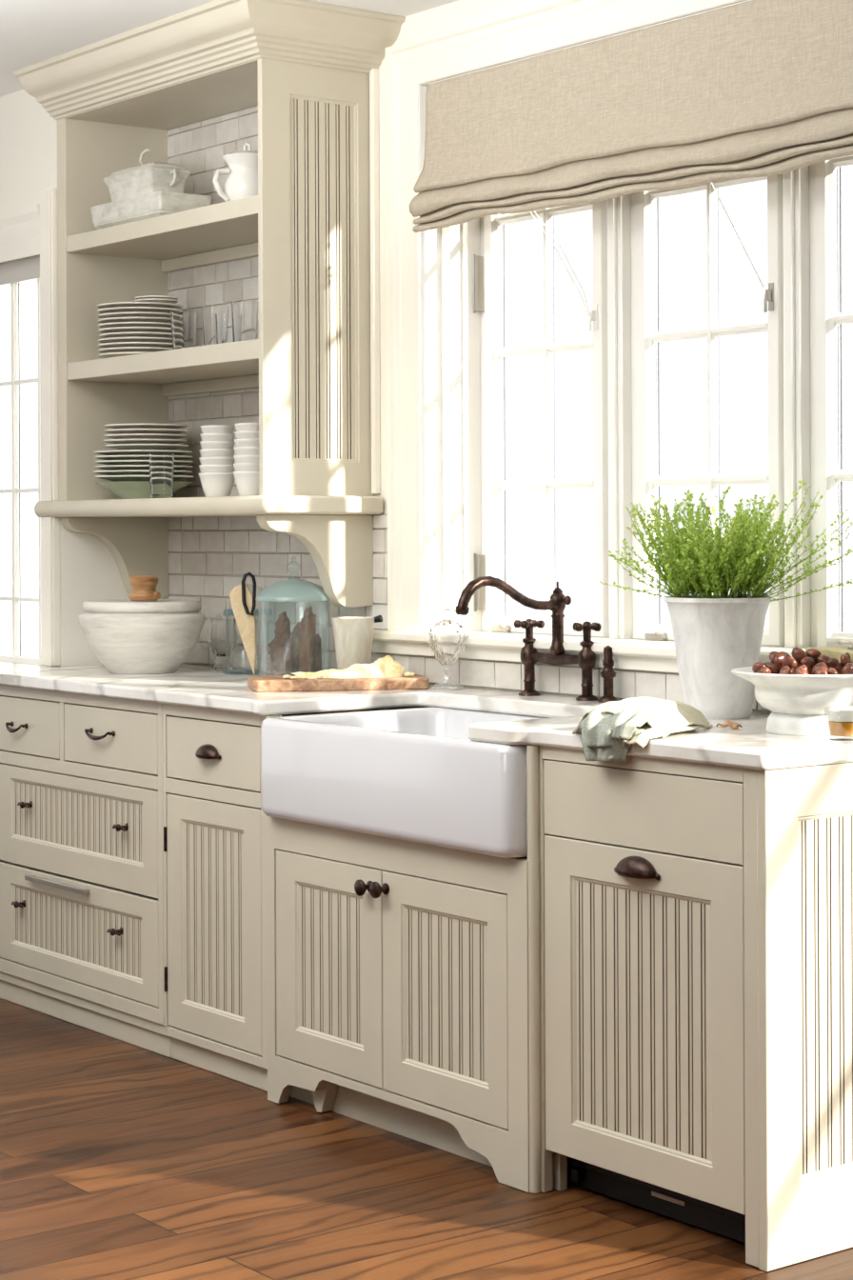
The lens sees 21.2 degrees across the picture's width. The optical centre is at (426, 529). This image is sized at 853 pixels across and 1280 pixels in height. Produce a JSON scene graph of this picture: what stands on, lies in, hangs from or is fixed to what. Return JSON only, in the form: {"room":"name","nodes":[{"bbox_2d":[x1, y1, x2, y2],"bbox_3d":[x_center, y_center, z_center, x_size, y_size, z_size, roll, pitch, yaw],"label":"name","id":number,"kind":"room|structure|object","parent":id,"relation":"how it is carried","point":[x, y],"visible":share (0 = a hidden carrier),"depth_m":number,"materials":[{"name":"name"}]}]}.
{"room":"kitchen","nodes":[
{"label":"kitchen","id":0,"kind":"room"},
{"bbox_2d":[0,89,162,667],"bbox_3d":[-3.564,0.012,6.076,5.720,2.615,2.244,0,0,-37],"label":"wall","id":1,"kind":"structure","parent":0,"point":[89,570],"depth_m":6.88,"materials":[{"name":"paint"}]},
{"bbox_2d":[0,187,60,666],"bbox_3d":[-1.410,-0.290,7.095,0.136,1.390,1.242,0,0,-37],"label":"window","id":2,"kind":"structure","parent":1,"relation":"in","point":[29,233],"depth_m":6.61,"materials":[{"name":"paint"}]},
{"bbox_2d":[0,0,459,97],"bbox_3d":[-1.145,-1.331,3.049,5.700,0.050,9.800,0,0,-37],"label":"ceiling","id":3,"kind":"structure","parent":0,"point":[31,31],"depth_m":5.84,"materials":[{"name":"paint"}]},
{"bbox_2d":[0,998,852,1279],"bbox_3d":[-1.133,1.334,3.049,5.700,0.050,9.800,0,0,-37],"label":"floor","id":4,"kind":"structure","parent":0,"point":[120,1160],"depth_m":4.44,"materials":[{"name":"brown wood"}]},
{"bbox_2d":[0,685,171,1057],"bbox_3d":[-0.832,0.868,6.322,0.614,0.880,1.326,0,0,-37],"label":"base cabinet","id":5,"kind":"object","parent":4,"relation":"on","point":[82,813],"visible":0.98,"depth_m":5.96,"materials":[{"name":"beige paint"}]},
{"bbox_2d":[0,661,852,770],"bbox_3d":[-0.220,0.408,5.507,0.646,0.034,3.408,0,0,-37],"label":"countertop","id":6,"kind":"structure","parent":5,"relation":"on","point":[751,747],"depth_m":5.26,"materials":[{"name":"stone"}]},
{"bbox_2d":[78,575,205,674],"bbox_3d":[-0.785,0.259,6.294,0.350,0.269,0.350,0,0,-37],"label":"bowls","id":7,"kind":"object","parent":6,"relation":"on","point":[142,633],"visible":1,"depth_m":6.17,"materials":[{"name":"white ceramic"}]},
{"bbox_2d":[198,615,238,670],"bbox_3d":[-0.578,0.312,6.382,0.090,0.161,0.115,0,0,-37],"label":"glass vase","id":8,"kind":"object","parent":6,"relation":"on","point":[221,630],"visible":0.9,"depth_m":6.35,"materials":[{"name":"clear glass"}]},
{"bbox_2d":[229,572,257,675],"bbox_3d":[-0.485,0.249,6.028,0.072,0.274,0.022,0,0,2],"label":"cutting board","id":9,"kind":"object","parent":6,"relation":"on","point":[243,602],"visible":1,"depth_m":6.03,"materials":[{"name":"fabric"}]},
{"bbox_2d":[222,586,272,674],"bbox_3d":[-0.490,0.270,6.237,0.136,0.245,0.136,0,0,-37],"label":"glass jar","id":10,"kind":"object","parent":6,"relation":"on","point":[236,672],"visible":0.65,"depth_m":6.24,"materials":[{"name":"glass"}]},
{"bbox_2d":[255,557,330,676],"bbox_3d":[-0.344,0.231,5.914,0.200,0.322,0.200,0,0,-37],"label":"glass cloche","id":11,"kind":"object","parent":6,"relation":"on","point":[291,557],"visible":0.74,"depth_m":5.90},
{"bbox_2d":[265,639,274,676],"bbox_3d":[-0.396,0.329,5.923,0.050,0.100,0.049,0,0,4],"label":"bark piece","id":12,"kind":"object","parent":11,"relation":"in","point":[270,660],"visible":0.52,"depth_m":5.91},
{"bbox_2d":[273,611,292,675],"bbox_3d":[-0.371,0.294,5.868,0.052,0.170,0.050,0,0,1],"label":"bark piece","id":13,"kind":"object","parent":11,"relation":"in","point":[282,655],"visible":0.94,"depth_m":5.85,"materials":[{"name":"wood"}]},
{"bbox_2d":[290,621,300,675],"bbox_3d":[-0.336,0.309,5.927,0.048,0.140,0.047,0,0,25],"label":"bark piece","id":14,"kind":"object","parent":11,"relation":"in","point":[295,633],"visible":0.57,"depth_m":5.91,"materials":[{"name":"wood"}]},
{"bbox_2d":[299,605,318,672],"bbox_3d":[-0.307,0.286,5.878,0.051,0.185,0.050,0,0,15],"label":"bark piece","id":15,"kind":"object","parent":11,"relation":"in","point":[308,657],"visible":0.91,"depth_m":5.86,"materials":[{"name":"wood"}]},
{"bbox_2d":[316,633,322,671],"bbox_3d":[-0.286,0.324,5.941,0.033,0.110,0.032,0,0,-37],"label":"bark piece","id":16,"kind":"object","parent":11,"relation":"in","point":[319,664],"visible":0.52,"depth_m":5.93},
{"bbox_2d":[247,673,429,692],"bbox_3d":[-0.219,0.377,5.620,0.430,0.028,0.185,0,0,-10],"label":"cutting board","id":17,"kind":"object","parent":6,"relation":"on","point":[270,683],"visible":0.96,"depth_m":5.53,"materials":[{"name":"brown wood"}]},
{"bbox_2d":[289,654,404,679],"bbox_3d":[-0.197,0.335,5.606,0.282,0.054,0.095,0,0,-11],"label":"cheese","id":18,"kind":"object","parent":17,"relation":"on","point":[385,667],"visible":1,"depth_m":5.59,"materials":[{"name":"food"}]},
{"bbox_2d":[331,614,382,669],"bbox_3d":[-0.184,0.303,5.786,0.114,0.175,0.114,0,0,-37],"label":"ceramic cup","id":19,"kind":"object","parent":6,"relation":"on","point":[353,636],"visible":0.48,"depth_m":5.75,"materials":[{"name":"ceramic"}]},
{"bbox_2d":[261,706,549,857],"bbox_3d":[0.097,0.537,4.982,0.532,0.224,0.898,0,0,-37],"label":"farmhouse sink","id":20,"kind":"object","parent":6,"relation":"in","point":[414,774],"visible":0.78,"depth_m":4.80,"materials":[{"name":"white ceramic"}]},
{"bbox_2d":[427,608,467,690],"bbox_3d":[0.051,0.291,5.562,0.101,0.198,0.101,0,0,-37],"label":"glass jar","id":21,"kind":"object","parent":6,"relation":"on","point":[447,637],"visible":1,"depth_m":5.53,"materials":[{"name":"clear"}]},
{"bbox_2d":[427,631,467,664],"bbox_3d":[0.051,0.288,5.562,0.101,0.078,0.101,0,0,-37],"label":"bowl","id":22,"kind":"object","parent":21,"relation":"on","point":[447,647],"depth_m":5.53,"materials":[{"name":"clear glass"}]},
{"bbox_2d":[455,576,601,700],"bbox_3d":[0.202,0.247,5.199,0.336,0.285,0.277,0,0,-37],"label":"bridge faucet","id":23,"kind":"object","parent":6,"relation":"on","point":[586,659],"visible":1,"depth_m":5.24,"materials":[{"name":"brown metal"}]},
{"bbox_2d":[598,645,619,702],"bbox_3d":[0.410,0.325,5.141,0.048,0.127,0.048,0,0,-37],"label":"sprayer","id":24,"kind":"object","parent":6,"relation":"on","point":[608,673],"visible":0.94,"depth_m":5.13,"materials":[{"name":"brown metal"}]},
{"bbox_2d":[572,696,712,761],"bbox_3d":[0.442,0.380,4.377,0.347,0.116,0.236,0,0,-37],"label":"tea towel","id":25,"kind":"object","parent":6,"relation":"on","point":[609,730],"visible":1,"depth_m":4.28,"materials":[{"name":"beige fabric"}]},
{"bbox_2d":[600,480,852,719],"bbox_3d":[0.611,0.142,4.686,0.324,0.490,0.537,0,0,-37],"label":"potted plant","id":26,"kind":"object","parent":6,"relation":"on","point":[716,634],"visible":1,"depth_m":4.65,"materials":[{"name":"green plant"}]},
{"bbox_2d":[663,595,773,719],"bbox_3d":[0.604,0.263,4.720,0.224,0.249,0.224,0,0,-37],"label":"pot","id":27,"kind":"object","parent":26,"relation":"attached to","point":[714,635],"depth_m":4.65,"materials":[{"name":"white ceramic"}]},
{"bbox_2d":[716,720,742,729],"bbox_3d":[0.589,0.378,4.422,0.026,0.016,0.051,0,0,-37],"label":"shell","id":28,"kind":"object","parent":6,"relation":"on","point":[730,724],"visible":1,"depth_m":4.41,"materials":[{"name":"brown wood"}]},
{"bbox_2d":[730,666,852,735],"bbox_3d":[0.737,0.327,4.360,0.304,0.118,0.304,0,0,-37],"label":"footed bowl","id":29,"kind":"object","parent":6,"relation":"on","point":[797,703],"visible":0.84,"depth_m":4.27,"materials":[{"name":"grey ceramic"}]},
{"bbox_2d":[752,661,771,673],"bbox_3d":[0.638,0.266,4.355,0.031,0.027,0.032,0,0,-42],"label":"chestnut","id":30,"kind":"object","parent":29,"relation":"on","point":[757,666],"visible":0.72,"depth_m":4.34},
{"bbox_2d":[766,662,780,674],"bbox_3d":[0.664,0.268,4.367,0.029,0.026,0.027,0,0,36],"label":"chestnut","id":31,"kind":"object","parent":29,"relation":"on","point":[771,666],"visible":0.64,"depth_m":4.36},
{"bbox_2d":[774,651,787,669],"bbox_3d":[0.675,0.249,4.344,0.031,0.036,0.026,0,0,-25],"label":"chestnut","id":32,"kind":"object","parent":29,"relation":"on","point":[780,656],"visible":0.94,"depth_m":4.33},
{"bbox_2d":[780,665,790,674],"bbox_3d":[0.674,0.269,4.282,0.021,0.026,0.026,0,0,11],"label":"chestnut","id":33,"kind":"object","parent":29,"relation":"on","point":[786,670],"visible":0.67,"depth_m":4.27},
{"bbox_2d":[782,656,797,668],"bbox_3d":[0.689,0.251,4.316,0.021,0.025,0.026,0,0,-30],"label":"chestnut","id":34,"kind":"object","parent":29,"relation":"on","point":[789,661],"visible":0.92,"depth_m":4.31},
{"bbox_2d":[791,647,808,662],"bbox_3d":[0.715,0.241,4.366,0.032,0.031,0.029,0,0,28],"label":"chestnut","id":35,"kind":"object","parent":29,"relation":"on","point":[798,653],"visible":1,"depth_m":4.36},
{"bbox_2d":[795,666,808,674],"bbox_3d":[0.703,0.271,4.263,0.026,0.031,0.030,0,0,-28],"label":"chestnut","id":36,"kind":"object","parent":29,"relation":"on","point":[799,670],"visible":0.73,"depth_m":4.25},
{"bbox_2d":[805,648,821,659],"bbox_3d":[0.742,0.238,4.373,0.030,0.021,0.030,0,0,-5],"label":"chestnut","id":37,"kind":"object","parent":29,"relation":"on","point":[814,653],"visible":1,"depth_m":4.36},
{"bbox_2d":[812,661,828,674],"bbox_3d":[0.744,0.267,4.298,0.032,0.035,0.026,0,0,-6],"label":"chestnut","id":38,"kind":"object","parent":29,"relation":"on","point":[816,667],"visible":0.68,"depth_m":4.29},
{"bbox_2d":[805,646,852,663],"bbox_3d":[0.789,0.257,4.385,0.024,0.058,0.153,0,0,-37],"label":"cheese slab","id":39,"kind":"object","parent":29,"relation":"on","point":[832,652],"visible":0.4,"depth_m":4.38,"materials":[{"name":"food"}]},
{"bbox_2d":[840,654,851,664],"bbox_3d":[0.796,0.247,4.328,0.022,0.022,0.018,0,0,-43],"label":"chestnut","id":40,"kind":"object","parent":29,"relation":"on","point":[845,659],"visible":0.88,"depth_m":4.32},
{"bbox_2d":[841,662,852,674],"bbox_3d":[0.793,0.267,4.278,0.027,0.034,0.032,0,0,19],"label":"chestnut","id":41,"kind":"object","parent":29,"relation":"on","point":[848,669],"visible":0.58,"depth_m":4.26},
{"label":"chestnut","id":42,"kind":"object","parent":29,"relation":"on","visible":0},
{"bbox_2d":[800,657,815,668],"bbox_3d":[0.726,0.254,4.343,0.024,0.023,0.020,0,0,27],"label":"chestnut","id":43,"kind":"object","parent":42,"relation":"on","point":[809,662],"visible":0.9,"depth_m":4.34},
{"label":"chestnut","id":44,"kind":"object","parent":29,"relation":"on","visible":0},
{"bbox_2d":[826,658,839,668],"bbox_3d":[0.769,0.253,4.313,0.023,0.022,0.021,0,0,11],"label":"chestnut","id":45,"kind":"object","parent":44,"relation":"on","point":[833,663],"visible":0.97,"depth_m":4.30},
{"label":"chestnut","id":46,"kind":"object","parent":29,"relation":"on","visible":0},
{"bbox_2d":[818,655,831,663],"bbox_3d":[0.758,0.247,4.336,0.023,0.018,0.023,0,0,37],"label":"chestnut","id":47,"kind":"object","parent":46,"relation":"on","point":[822,658],"visible":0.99,"depth_m":4.33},
{"bbox_2d":[824,705,852,740],"bbox_3d":[0.769,0.355,4.197,0.070,0.063,0.070,0,0,-37],"label":"honey jar","id":48,"kind":"object","parent":6,"relation":"on","point":[840,723],"visible":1,"depth_m":4.17,"materials":[{"name":"clear glass"}]},
{"bbox_2d":[162,703,427,1095],"bbox_3d":[-0.278,0.865,5.597,0.614,0.880,0.497,0,0,-37],"label":"base cabinet","id":49,"kind":"object","parent":4,"relation":"on","point":[215,972],"visible":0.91,"depth_m":5.44,"materials":[{"name":"beige paint"}]},
{"bbox_2d":[265,716,567,1193],"bbox_3d":[0.142,0.864,5.001,0.621,0.879,0.952,0,0,-37],"label":"base cabinet","id":50,"kind":"object","parent":4,"relation":"on","point":[405,978],"visible":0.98,"depth_m":4.78,"materials":[{"name":"beige paint"}]},
{"bbox_2d":[543,760,745,1242],"bbox_3d":[0.608,0.873,4.417,0.589,0.845,0.546,0,0,-37],"label":"dishwasher","id":51,"kind":"object","parent":4,"relation":"on","point":[645,911],"visible":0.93,"depth_m":4.25,"materials":[{"name":"beige paint"}]},
{"bbox_2d":[541,745,852,1271],"bbox_3d":[0.650,0.861,4.417,0.598,0.878,0.606,0,0,-37],"label":"cabinet surround","id":52,"kind":"object","parent":4,"relation":"on","point":[798,822],"visible":0.89,"depth_m":4.05,"materials":[{"name":"beige paint"}]},
{"bbox_2d":[162,0,771,713],"bbox_3d":[1.608,-0.010,3.826,0.232,2.615,7.700,0,0,-37],"label":"wall","id":53,"kind":"structure","parent":0,"point":[209,556],"depth_m":6.36,"materials":[{"name":"white tile"}]},
{"bbox_2d":[13,0,405,607],"bbox_3d":[-0.639,-0.553,6.190,0.487,1.511,1.302,0,0,-37],"label":"upper cabinet","id":54,"kind":"object","parent":53,"relation":"attached to","point":[306,66],"visible":0.98,"depth_m":5.90,"materials":[{"name":"beige paint"}]},
{"bbox_2d":[98,351,147,358],"bbox_3d":[-0.815,-0.489,6.503,0.244,0.018,0.244,0,0,-37],"label":"dinner plate","id":55,"kind":"object","parent":54,"relation":"on","point":[110,354],"visible":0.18,"depth_m":6.40,"materials":[{"name":"beige ceramic"}]},
{"bbox_2d":[98,346,172,353],"bbox_3d":[-0.814,-0.503,6.503,0.244,0.018,0.244,0,0,33],"label":"dinner plate","id":56,"kind":"object","parent":55,"relation":"on","point":[122,349],"visible":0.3,"depth_m":6.41,"materials":[{"name":"white"}]},
{"bbox_2d":[98,341,172,348],"bbox_3d":[-0.814,-0.517,6.504,0.244,0.018,0.244,0,0,-35],"label":"dinner plate","id":57,"kind":"object","parent":56,"relation":"on","point":[118,344],"visible":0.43,"depth_m":6.41,"materials":[{"name":"white"}]},
{"bbox_2d":[98,337,172,343],"bbox_3d":[-0.815,-0.531,6.501,0.244,0.018,0.244,0,0,7],"label":"dinner plate","id":58,"kind":"object","parent":57,"relation":"on","point":[112,339],"visible":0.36,"depth_m":6.41,"materials":[{"name":"white"}]},
{"bbox_2d":[99,331,172,338],"bbox_3d":[-0.812,-0.545,6.501,0.244,0.018,0.244,0,0,-42],"label":"dinner plate","id":59,"kind":"object","parent":58,"relation":"on","point":[129,333],"visible":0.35,"depth_m":6.41,"materials":[{"name":"white"}]},
{"bbox_2d":[98,326,171,333],"bbox_3d":[-0.814,-0.559,6.498,0.244,0.018,0.244,0,0,1],"label":"dinner plate","id":60,"kind":"object","parent":59,"relation":"on","point":[119,329],"visible":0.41,"depth_m":6.40,"materials":[{"name":"white"}]},
{"bbox_2d":[97,321,171,328],"bbox_3d":[-0.816,-0.573,6.501,0.244,0.018,0.244,0,0,24],"label":"dinner plate","id":61,"kind":"object","parent":60,"relation":"on","point":[116,324],"visible":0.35,"depth_m":6.41,"materials":[{"name":"white"}]},
{"bbox_2d":[97,317,171,323],"bbox_3d":[-0.816,-0.587,6.499,0.244,0.018,0.244,0,0,-39],"label":"dinner plate","id":62,"kind":"object","parent":61,"relation":"on","point":[111,319],"visible":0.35,"depth_m":6.41,"materials":[{"name":"white"}]},
{"bbox_2d":[97,311,170,319],"bbox_3d":[-0.816,-0.601,6.502,0.244,0.018,0.244,0,0,-24],"label":"dinner plate","id":63,"kind":"object","parent":62,"relation":"on","point":[130,313],"visible":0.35,"depth_m":6.41,"materials":[{"name":"white"}]},
{"bbox_2d":[97,306,181,313],"bbox_3d":[-0.816,-0.615,6.500,0.244,0.018,0.244,0,0,-44],"label":"dinner plate","id":64,"kind":"object","parent":63,"relation":"on","point":[120,309],"visible":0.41,"depth_m":6.41,"materials":[{"name":"white"}]},
{"bbox_2d":[97,301,182,309],"bbox_3d":[-0.817,-0.629,6.501,0.244,0.018,0.244,0,0,-1],"label":"dinner plate","id":65,"kind":"object","parent":64,"relation":"on","point":[116,304],"visible":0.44,"depth_m":6.41,"materials":[{"name":"white"}]},
{"bbox_2d":[134,298,178,303],"bbox_3d":[-0.768,-0.645,6.481,0.124,0.014,0.124,0,0,-37],"label":"saucer","id":66,"kind":"object","parent":65,"relation":"on","point":[160,300],"visible":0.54,"depth_m":6.43,"materials":[{"name":"beige ceramic"}]},
{"bbox_2d":[134,295,178,299],"bbox_3d":[-0.768,-0.653,6.481,0.124,0.014,0.124,0,0,-16],"label":"saucer","id":67,"kind":"object","parent":66,"relation":"on","point":[146,296],"visible":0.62,"depth_m":6.43,"materials":[{"name":"white"}]},
{"bbox_2d":[94,480,192,499],"bbox_3d":[-0.807,-0.110,6.493,0.276,0.050,0.276,0,0,-37],"label":"bowl","id":68,"kind":"object","parent":54,"relation":"on","point":[130,490],"visible":0.61,"depth_m":6.41,"materials":[{"name":"green ceramic"}]},
{"bbox_2d":[94,475,193,481],"bbox_3d":[-0.805,-0.144,6.493,0.280,0.017,0.280,0,0,-37],"label":"serving plate","id":69,"kind":"object","parent":68,"relation":"on","point":[115,478],"visible":0.67,"depth_m":6.40,"materials":[{"name":"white ceramic"}]},
{"bbox_2d":[93,469,192,475],"bbox_3d":[-0.809,-0.158,6.493,0.280,0.017,0.280,0,0,-20],"label":"serving plate","id":70,"kind":"object","parent":69,"relation":"on","point":[134,471],"visible":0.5,"depth_m":6.39,"materials":[{"name":"white"}]},
{"bbox_2d":[94,464,193,470],"bbox_3d":[-0.806,-0.172,6.493,0.280,0.017,0.280,0,0,38],"label":"serving plate","id":71,"kind":"object","parent":70,"relation":"on","point":[115,467],"visible":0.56,"depth_m":6.39,"materials":[{"name":"white"}]},
{"bbox_2d":[94,460,192,465],"bbox_3d":[-0.807,-0.186,6.493,0.280,0.017,0.280,0,0,-19],"label":"serving plate","id":72,"kind":"object","parent":71,"relation":"on","point":[107,462],"visible":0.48,"depth_m":6.39,"materials":[{"name":"white"}]},
{"bbox_2d":[94,455,192,459],"bbox_3d":[-0.807,-0.200,6.495,0.280,0.017,0.280,0,0,44],"label":"serving plate","id":73,"kind":"object","parent":72,"relation":"on","point":[104,457],"visible":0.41,"depth_m":6.40,"materials":[{"name":"white"}]},
{"bbox_2d":[93,449,192,455],"bbox_3d":[-0.809,-0.214,6.493,0.280,0.017,0.280,0,0,40],"label":"serving plate","id":74,"kind":"object","parent":73,"relation":"on","point":[126,451],"visible":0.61,"depth_m":6.39,"materials":[{"name":"white"}]},
{"bbox_2d":[105,443,188,450],"bbox_3d":[-0.795,-0.232,6.481,0.236,0.017,0.236,0,0,-37],"label":"plate","id":75,"kind":"object","parent":74,"relation":"on","point":[122,447],"visible":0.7,"depth_m":6.40,"materials":[{"name":"beige ceramic"}]},
{"bbox_2d":[102,439,186,443],"bbox_3d":[-0.801,-0.246,6.481,0.236,0.017,0.236,0,0,-20],"label":"plate","id":76,"kind":"object","parent":75,"relation":"on","point":[111,441],"visible":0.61,"depth_m":6.40,"materials":[{"name":"white"}]},
{"bbox_2d":[104,433,187,439],"bbox_3d":[-0.797,-0.260,6.481,0.236,0.017,0.236,0,0,38],"label":"plate","id":77,"kind":"object","parent":76,"relation":"on","point":[125,435],"visible":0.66,"depth_m":6.40,"materials":[{"name":"white"}]},
{"bbox_2d":[104,428,187,434],"bbox_3d":[-0.798,-0.274,6.481,0.236,0.017,0.236,0,0,-19],"label":"plate","id":78,"kind":"object","parent":77,"relation":"on","point":[116,430],"visible":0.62,"depth_m":6.40,"materials":[{"name":"white"}]},
{"bbox_2d":[103,423,187,429],"bbox_3d":[-0.798,-0.288,6.483,0.236,0.017,0.236,0,0,44],"label":"plate","id":79,"kind":"object","parent":78,"relation":"on","point":[111,426],"visible":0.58,"depth_m":6.40,"materials":[{"name":"white"}]},
{"bbox_2d":[90,191,212,229],"bbox_3d":[-0.776,-0.883,6.403,0.174,0.080,0.389,0,0,-37],"label":"baking dish","id":80,"kind":"object","parent":54,"relation":"on","point":[155,204],"visible":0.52,"depth_m":6.28,"materials":[{"name":"ceramic"}]},
{"bbox_2d":[103,148,191,201],"bbox_3d":[-0.787,-0.999,6.417,0.142,0.150,0.306,0,0,-37],"label":"tureen","id":81,"kind":"object","parent":80,"relation":"on","point":[142,179],"visible":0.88,"depth_m":6.34,"materials":[{"name":"ceramic"}]},
{"bbox_2d":[148,452,174,498],"bbox_3d":[-0.728,-0.148,6.258,0.071,0.125,0.071,0,0,-37],"label":"glass tumbler","id":82,"kind":"object","parent":54,"relation":"on","point":[161,464],"visible":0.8,"depth_m":6.23,"materials":[{"name":"clear glass"}]},
{"bbox_2d":[66,195,258,259],"bbox_3d":[-0.593,-0.820,6.237,0.337,0.047,1.005,0,0,-37],"label":"shelf","id":83,"kind":"object","parent":54,"relation":"attached to","point":[230,228],"depth_m":6.28,"materials":[{"name":"beige paint"}]},
{"bbox_2d":[67,339,259,383],"bbox_3d":[-0.591,-0.456,6.237,0.337,0.050,1.005,0,0,-37],"label":"shelf","id":84,"kind":"object","parent":54,"relation":"attached to","point":[232,362],"depth_m":6.24,"materials":[{"name":"beige paint"}]},
{"bbox_2d":[170,310,197,349],"bbox_3d":[-0.664,-0.538,6.238,0.073,0.115,0.073,0,0,-37],"label":"glass tumbler","id":85,"kind":"object","parent":54,"relation":"on","point":[183,323],"visible":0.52,"depth_m":6.21,"materials":[{"name":"clear glass"}]},
{"bbox_2d":[34,495,383,517],"bbox_3d":[-0.629,-0.062,6.254,0.378,0.047,1.209,0,0,-37],"label":"shelf","id":86,"kind":"object","parent":54,"relation":"attached to","point":[67,506],"depth_m":5.89,"materials":[{"name":"beige paint"}]},
{"bbox_2d":[201,304,228,345],"bbox_3d":[-0.568,-0.541,6.129,0.073,0.120,0.073,0,0,-37],"label":"glass tumbler","id":87,"kind":"object","parent":54,"relation":"on","point":[215,317],"visible":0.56,"depth_m":6.10,"materials":[{"name":"clear glass"}]},
{"bbox_2d":[199,472,234,497],"bbox_3d":[-0.567,-0.120,6.179,0.102,0.068,0.102,0,0,-37],"label":"bowl","id":88,"kind":"object","parent":54,"relation":"on","point":[213,484],"visible":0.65,"depth_m":6.14,"materials":[{"name":"white"}]},
{"bbox_2d":[199,464,234,472],"bbox_3d":[-0.567,-0.141,6.179,0.100,0.068,0.100,0,0,-37],"label":"bowl","id":89,"kind":"object","parent":88,"relation":"on","point":[203,468],"visible":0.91,"depth_m":6.14,"materials":[{"name":"white"}]},
{"bbox_2d":[199,457,234,464],"bbox_3d":[-0.567,-0.163,6.179,0.098,0.068,0.098,0,0,-37],"label":"bowl","id":90,"kind":"object","parent":89,"relation":"on","point":[204,460],"visible":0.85,"depth_m":6.14,"materials":[{"name":"white"}]},
{"bbox_2d":[200,448,235,457],"bbox_3d":[-0.567,-0.184,6.179,0.096,0.068,0.096,0,0,-37],"label":"bowl","id":91,"kind":"object","parent":90,"relation":"on","point":[208,452],"visible":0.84,"depth_m":6.14,"materials":[{"name":"white"}]},
{"bbox_2d":[200,440,235,449],"bbox_3d":[-0.567,-0.205,6.179,0.095,0.068,0.095,0,0,-37],"label":"bowl","id":92,"kind":"object","parent":91,"relation":"on","point":[205,445],"visible":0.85,"depth_m":6.14,"materials":[{"name":"white"}]},
{"bbox_2d":[200,433,234,440],"bbox_3d":[-0.567,-0.226,6.179,0.093,0.068,0.093,0,0,-37],"label":"bowl","id":93,"kind":"object","parent":92,"relation":"on","point":[204,436],"visible":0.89,"depth_m":6.14,"materials":[{"name":"white"}]},
{"bbox_2d":[200,425,234,433],"bbox_3d":[-0.568,-0.247,6.179,0.091,0.068,0.091,0,0,-37],"label":"bowl","id":94,"kind":"object","parent":93,"relation":"on","point":[205,429],"visible":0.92,"depth_m":6.14,"materials":[{"name":"white"}]},
{"bbox_2d":[226,312,233,342],"bbox_3d":[-0.546,-0.539,6.272,0.073,0.115,0.073,0,0,-37],"label":"glass tumbler","id":95,"kind":"object","parent":54,"relation":"on","point":[230,322],"visible":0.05,"depth_m":6.24,"materials":[{"name":"clear glass"}]},
{"bbox_2d":[212,141,258,201],"bbox_3d":[-0.479,-0.938,6.048,0.132,0.186,0.148,0,0,21],"label":"pitcher","id":96,"kind":"object","parent":54,"relation":"on","point":[242,182],"visible":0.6,"depth_m":6.01,"materials":[{"name":"white"}]},
{"bbox_2d":[230,300,258,341],"bbox_3d":[-0.481,-0.542,6.032,0.073,0.122,0.073,0,0,-37],"label":"glass tumbler","id":97,"kind":"object","parent":54,"relation":"on","point":[244,312],"visible":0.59,"depth_m":6.00,"materials":[{"name":"clear glass"}]},
{"bbox_2d":[232,471,259,496],"bbox_3d":[-0.465,-0.120,6.046,0.098,0.068,0.098,0,0,-37],"label":"bowl","id":98,"kind":"object","parent":54,"relation":"on","point":[247,482],"visible":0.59,"depth_m":6.01,"materials":[{"name":"white"}]},
{"bbox_2d":[233,462,259,471],"bbox_3d":[-0.465,-0.142,6.046,0.096,0.068,0.096,0,0,-37],"label":"bowl","id":99,"kind":"object","parent":98,"relation":"on","point":[238,467],"visible":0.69,"depth_m":6.00,"materials":[{"name":"white"}]},
{"bbox_2d":[233,455,259,463],"bbox_3d":[-0.465,-0.163,6.046,0.094,0.068,0.094,0,0,-37],"label":"bowl","id":100,"kind":"object","parent":99,"relation":"on","point":[237,458],"visible":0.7,"depth_m":6.00,"materials":[{"name":"white"}]},
{"bbox_2d":[233,446,259,455],"bbox_3d":[-0.465,-0.184,6.046,0.093,0.068,0.093,0,0,-37],"label":"bowl","id":101,"kind":"object","parent":100,"relation":"on","point":[241,450],"visible":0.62,"depth_m":6.01,"materials":[{"name":"white"}]},
{"bbox_2d":[234,439,259,447],"bbox_3d":[-0.465,-0.205,6.046,0.091,0.068,0.091,0,0,-37],"label":"bowl","id":102,"kind":"object","parent":101,"relation":"on","point":[238,442],"visible":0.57,"depth_m":6.01,"materials":[{"name":"white"}]},
{"bbox_2d":[234,430,259,439],"bbox_3d":[-0.465,-0.227,6.046,0.089,0.068,0.089,0,0,-37],"label":"bowl","id":103,"kind":"object","parent":102,"relation":"on","point":[246,434],"visible":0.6,"depth_m":6.01,"materials":[{"name":"white"}]},
{"bbox_2d":[234,422,259,431],"bbox_3d":[-0.466,-0.248,6.046,0.087,0.068,0.087,0,0,-37],"label":"bowl","id":104,"kind":"object","parent":103,"relation":"on","point":[240,427],"visible":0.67,"depth_m":6.01,"materials":[{"name":"white"}]},
{"bbox_2d":[369,68,380,494],"bbox_3d":[-0.134,-0.644,5.913,0.020,1.102,0.019,0,0,-37],"label":"trim","id":105,"kind":"structure","parent":53,"relation":"attached to","point":[374,72],"depth_m":5.91,"materials":[{"name":"paint"}]},
{"bbox_2d":[372,0,852,672],"bbox_3d":[0.558,-0.461,5.151,0.247,1.550,2.078,0,0,-37],"label":"window","id":106,"kind":"structure","parent":53,"relation":"in","point":[450,485],"depth_m":5.43,"materials":[{"name":"paint"}]},
{"bbox_2d":[409,0,852,320],"bbox_3d":[0.541,-0.812,5.084,0.183,0.628,1.718,0,0,-37],"label":"roman shade","id":107,"kind":"object","parent":106,"relation":"attached to","point":[749,89],"visible":1,"depth_m":5.07,"materials":[{"name":"fabric"}]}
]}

